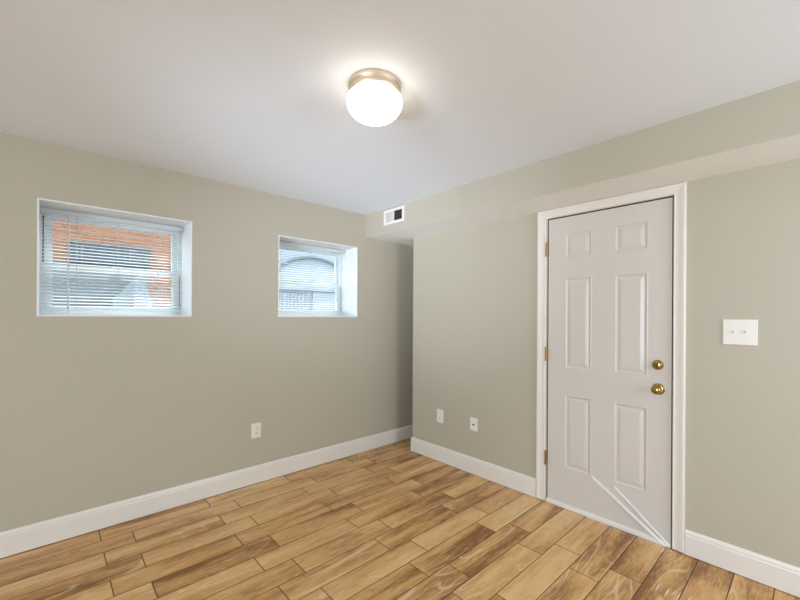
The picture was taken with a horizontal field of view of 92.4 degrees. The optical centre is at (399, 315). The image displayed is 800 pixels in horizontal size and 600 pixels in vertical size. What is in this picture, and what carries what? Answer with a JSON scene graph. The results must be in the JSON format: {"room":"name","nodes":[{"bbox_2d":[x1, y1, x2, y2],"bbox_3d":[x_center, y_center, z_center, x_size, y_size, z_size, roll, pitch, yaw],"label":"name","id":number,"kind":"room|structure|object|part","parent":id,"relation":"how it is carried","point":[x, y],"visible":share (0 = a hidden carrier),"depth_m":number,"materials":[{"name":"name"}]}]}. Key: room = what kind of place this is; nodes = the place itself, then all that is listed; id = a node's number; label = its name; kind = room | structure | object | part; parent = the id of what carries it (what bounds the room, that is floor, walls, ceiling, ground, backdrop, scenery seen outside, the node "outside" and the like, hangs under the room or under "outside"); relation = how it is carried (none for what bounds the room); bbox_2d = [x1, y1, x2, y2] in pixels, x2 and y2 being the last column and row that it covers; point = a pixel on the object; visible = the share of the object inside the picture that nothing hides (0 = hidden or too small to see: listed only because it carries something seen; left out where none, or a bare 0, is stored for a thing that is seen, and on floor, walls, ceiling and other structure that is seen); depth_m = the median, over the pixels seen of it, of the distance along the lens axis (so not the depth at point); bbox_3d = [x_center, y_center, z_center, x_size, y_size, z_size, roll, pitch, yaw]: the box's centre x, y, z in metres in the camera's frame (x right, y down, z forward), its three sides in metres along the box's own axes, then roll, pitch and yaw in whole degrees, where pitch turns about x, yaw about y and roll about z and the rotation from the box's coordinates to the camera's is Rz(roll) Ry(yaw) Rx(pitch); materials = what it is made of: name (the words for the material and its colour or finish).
{"room":"empty basement room","nodes":[
{"label":"empty basement room","id":0,"kind":"room"},
{"bbox_2d":[0,132,413,531],"bbox_3d":[-2.682,0.160,1.891,8.800,2.350,0.320,0,0,-42],"label":"wall","id":1,"kind":"structure","parent":0,"point":[96,411],"depth_m":2.73,"materials":[{"name":"paint"}]},
{"bbox_2d":[37,198,191,316],"bbox_3d":[-1.901,-0.338,2.599,0.809,0.683,0.317,0,0,-42],"label":"window","id":2,"kind":"structure","parent":1,"relation":"in","point":[186,240],"depth_m":2.62,"materials":[{"name":"white plastic"}]},
{"bbox_3d":[-1.996,-0.472,2.704,0.741,0.345,0.024,0,0,-42],"label":"sash","id":3,"kind":"part","parent":2,"relation":"part of","materials":[{"name":"white plastic"}]},
{"bbox_3d":[-1.980,-0.181,2.684,0.741,0.300,0.026,0,0,-42],"label":"sash","id":4,"kind":"part","parent":2,"relation":"part of","materials":[{"name":"white plastic"}]},
{"bbox_2d":[41,207,183,313],"bbox_3d":[-1.928,-0.339,2.628,0.785,0.653,0.043,0,0,-42],"label":"blind","id":5,"kind":"object","parent":2,"relation":"attached to","point":[68,214],"visible":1,"depth_m":2.59,"materials":[{"name":"white plastic"}]},
{"bbox_3d":[-2.094,-0.343,2.481,0.002,0.595,0.029,0,0,-42],"label":"ladder cord","id":6,"kind":"part","parent":5,"relation":"part of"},
{"bbox_3d":[-1.932,-0.040,2.631,0.779,0.014,0.024,0,0,-42],"label":"rail","id":7,"kind":"part","parent":5,"relation":"part of","materials":[{"name":"white plastic"}]},
{"bbox_3d":[-1.932,-0.342,2.629,0.002,0.595,0.029,0,0,-42],"label":"ladder cord","id":8,"kind":"part","parent":5,"relation":"part of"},
{"bbox_3d":[-1.759,-0.341,2.788,0.002,0.595,0.029,0,0,-42],"label":"ladder cord","id":9,"kind":"part","parent":5,"relation":"part of","materials":[{"name":"white fabric"}]},
{"bbox_2d":[0,424,412,557],"bbox_3d":[-2.576,1.262,1.768,8.600,0.139,0.012,0,0,-42],"label":"baseboard","id":10,"kind":"structure","parent":1,"relation":"attached to","point":[28,537],"depth_m":2.67,"materials":[{"name":"paint"}]},
{"bbox_2d":[251,422,260,438],"bbox_3d":[-1.152,0.919,3.073,0.077,0.118,0.009,0,0,-42],"label":"wall outlet","id":11,"kind":"object","parent":1,"relation":"attached to","point":[255,427],"visible":1,"depth_m":3.07,"materials":[{"name":"plastic"}]},
{"bbox_2d":[278,235,357,316],"bbox_3d":[-0.822,-0.332,3.587,0.812,0.683,0.317,0,0,-42],"label":"window","id":12,"kind":"structure","parent":1,"relation":"in","point":[350,280],"depth_m":3.78,"materials":[{"name":"white plastic"}]},
{"bbox_3d":[-0.917,-0.466,3.692,0.744,0.345,0.024,0,0,-42],"label":"sash","id":13,"kind":"part","parent":12,"relation":"part of","materials":[{"name":"white plastic"}]},
{"bbox_3d":[-0.900,-0.175,3.673,0.744,0.300,0.026,0,0,-42],"label":"sash","id":14,"kind":"part","parent":12,"relation":"part of","materials":[{"name":"white plastic"}]},
{"bbox_2d":[279,241,345,312],"bbox_3d":[-0.852,-0.343,3.620,0.788,0.633,0.034,0,0,-42],"label":"blind","id":15,"kind":"object","parent":12,"relation":"attached to","point":[281,244],"visible":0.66,"depth_m":3.61,"materials":[{"name":"white plastic"}]},
{"bbox_3d":[-0.852,-0.336,3.619,0.002,0.595,0.029,0,0,-42],"label":"ladder cord","id":16,"kind":"part","parent":15,"relation":"part of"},
{"bbox_3d":[-0.853,-0.034,3.619,0.782,0.014,0.024,0,0,-42],"label":"rail","id":17,"kind":"part","parent":15,"relation":"part of","materials":[{"name":"white plastic"}]},
{"bbox_2d":[0,0,799,214],"bbox_3d":[-0.262,-1.062,-0.744,8.800,0.120,7.465,0,0,-42],"label":"ceiling","id":18,"kind":"structure","parent":0,"point":[251,94],"depth_m":1.61,"materials":[{"name":"paint"}]},
{"bbox_2d":[347,68,401,125],"bbox_3d":[-0.110,-0.921,1.663,0.241,0.159,0.241,0,0,-42],"label":"ceiling light","id":19,"kind":"object","parent":18,"relation":"attached to","point":[374,98],"visible":1,"depth_m":1.58,"materials":[{"name":"white glass"}]},
{"bbox_2d":[0,438,799,599],"bbox_3d":[-0.276,1.398,-0.744,8.800,0.101,7.465,0,0,-42],"label":"floor","id":20,"kind":"structure","parent":0,"point":[393,521],"depth_m":2.18,"materials":[{"name":"brown wood"}]},
{"bbox_2d":[366,80,799,245],"bbox_3d":[2.511,-0.873,1.648,1.277,0.224,7.044,0,0,-42],"label":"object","id":21,"kind":"structure","parent":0,"point":[763,128],"depth_m":2.13,"materials":[{"name":"paint"}]},
{"bbox_2d":[384,205,404,225],"bbox_3d":[-0.057,-0.913,3.501,0.008,0.134,0.278,0,0,-42],"label":"ceiling vent","id":22,"kind":"object","parent":21,"relation":"in","point":[394,215],"visible":1,"depth_m":3.49,"materials":[{"name":"plastic"}]},
{"bbox_2d":[412,158,799,567],"bbox_3d":[2.776,0.191,1.619,0.917,2.350,6.835,0,0,-42],"label":"wall","id":23,"kind":"structure","parent":0,"point":[475,287],"depth_m":2.12,"materials":[{"name":"paint"}]},
{"bbox_2d":[437,409,442,422],"bbox_3d":[0.370,0.929,3.555,0.008,0.122,0.076,0,0,-42],"label":"phone jack plate","id":24,"kind":"object","parent":23,"relation":"attached to","point":[439,411],"visible":1,"depth_m":3.55,"materials":[{"name":"plastic"}]},
{"bbox_2d":[411,437,535,497],"bbox_3d":[0.900,1.282,3.652,0.929,0.139,1.334,0,0,-42],"label":"baseboard","id":25,"kind":"structure","parent":23,"relation":"attached to","point":[525,484],"depth_m":3.23,"materials":[{"name":"paint"}]},
{"bbox_2d":[470,417,477,431],"bbox_3d":[0.626,0.926,3.270,0.018,0.110,0.074,0,0,-42],"label":"cable jack plate","id":26,"kind":"object","parent":23,"relation":"attached to","point":[473,421],"visible":1,"depth_m":3.27,"materials":[{"name":"plastic"}]},
{"bbox_2d":[544,197,672,547],"bbox_3d":[1.319,0.329,2.514,0.106,2.048,0.770,0,0,-42],"label":"door","id":27,"kind":"structure","parent":23,"relation":"in","point":[608,353],"depth_m":2.47,"materials":[{"name":"paint"}]},
{"bbox_3d":[1.517,0.436,2.265,0.062,0.052,0.052,0,0,-42],"label":"knob","id":28,"kind":"part","parent":27,"relation":"part of","materials":[{"name":"gold metal"}]},
{"bbox_2d":[536,182,686,552],"bbox_3d":[1.365,0.296,2.555,0.137,2.124,0.901,0,0,-42],"label":"door frame","id":29,"kind":"structure","parent":23,"relation":"attached to","point":[679,190],"depth_m":2.22,"materials":[{"name":"paint"}]},
{"bbox_2d":[723,319,757,345],"bbox_3d":[1.782,0.086,2.011,0.020,0.134,0.138,0,0,-42],"label":"light switch","id":30,"kind":"object","parent":23,"relation":"attached to","point":[735,331],"visible":1,"depth_m":2.01,"materials":[{"name":"plastic"}]},
{"bbox_2d":[685,529,799,597],"bbox_3d":[3.146,1.294,0.521,0.012,0.139,4.509,0,0,-42],"label":"baseboard","id":31,"kind":"structure","parent":23,"relation":"attached to","point":[771,572],"depth_m":1.99,"materials":[{"name":"paint"}]},
{"label":"outside","id":32,"kind":"structure","parent":0,"visible":0},
{"bbox_3d":[-5.987,0.276,11.716,25.000,0.200,18.635,0,0,-42],"label":"ground","id":33,"kind":"structure","parent":32,"visible":0},
{"bbox_2d":[52,220,171,307],"bbox_3d":[-5.567,-0.901,4.321,5.620,2.160,0.700,0,0,-42],"label":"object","id":34,"kind":"structure","parent":33,"relation":"on","point":[93,229],"depth_m":5.51,"materials":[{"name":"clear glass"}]},
{"bbox_2d":[279,249,334,309],"bbox_3d":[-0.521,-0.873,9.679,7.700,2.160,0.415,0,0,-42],"label":"house","id":35,"kind":"structure","parent":33,"relation":"on","point":[302,254],"depth_m":8.16,"materials":[{"name":"grey paint"}]},
{"bbox_2d":[279,289,334,309],"bbox_3d":[-1.833,-0.150,7.406,1.900,0.700,0.080,0,0,-42],"label":"porch railing","id":36,"kind":"object","parent":33,"relation":"on","point":[316,293],"visible":0.3,"depth_m":7.48,"materials":[{"name":"grey paint"}]},
{"bbox_3d":[-1.832,-0.470,7.406,1.900,0.060,0.060,0,0,-42],"label":"rail","id":37,"kind":"part","parent":36,"relation":"part of","materials":[{"name":"grey paint"}]},
{"bbox_3d":[-1.428,-0.118,7.777,0.800,0.640,0.080,0,0,-42],"label":"newel panel","id":38,"kind":"part","parent":36,"relation":"part of","materials":[{"name":"white"}]}
]}

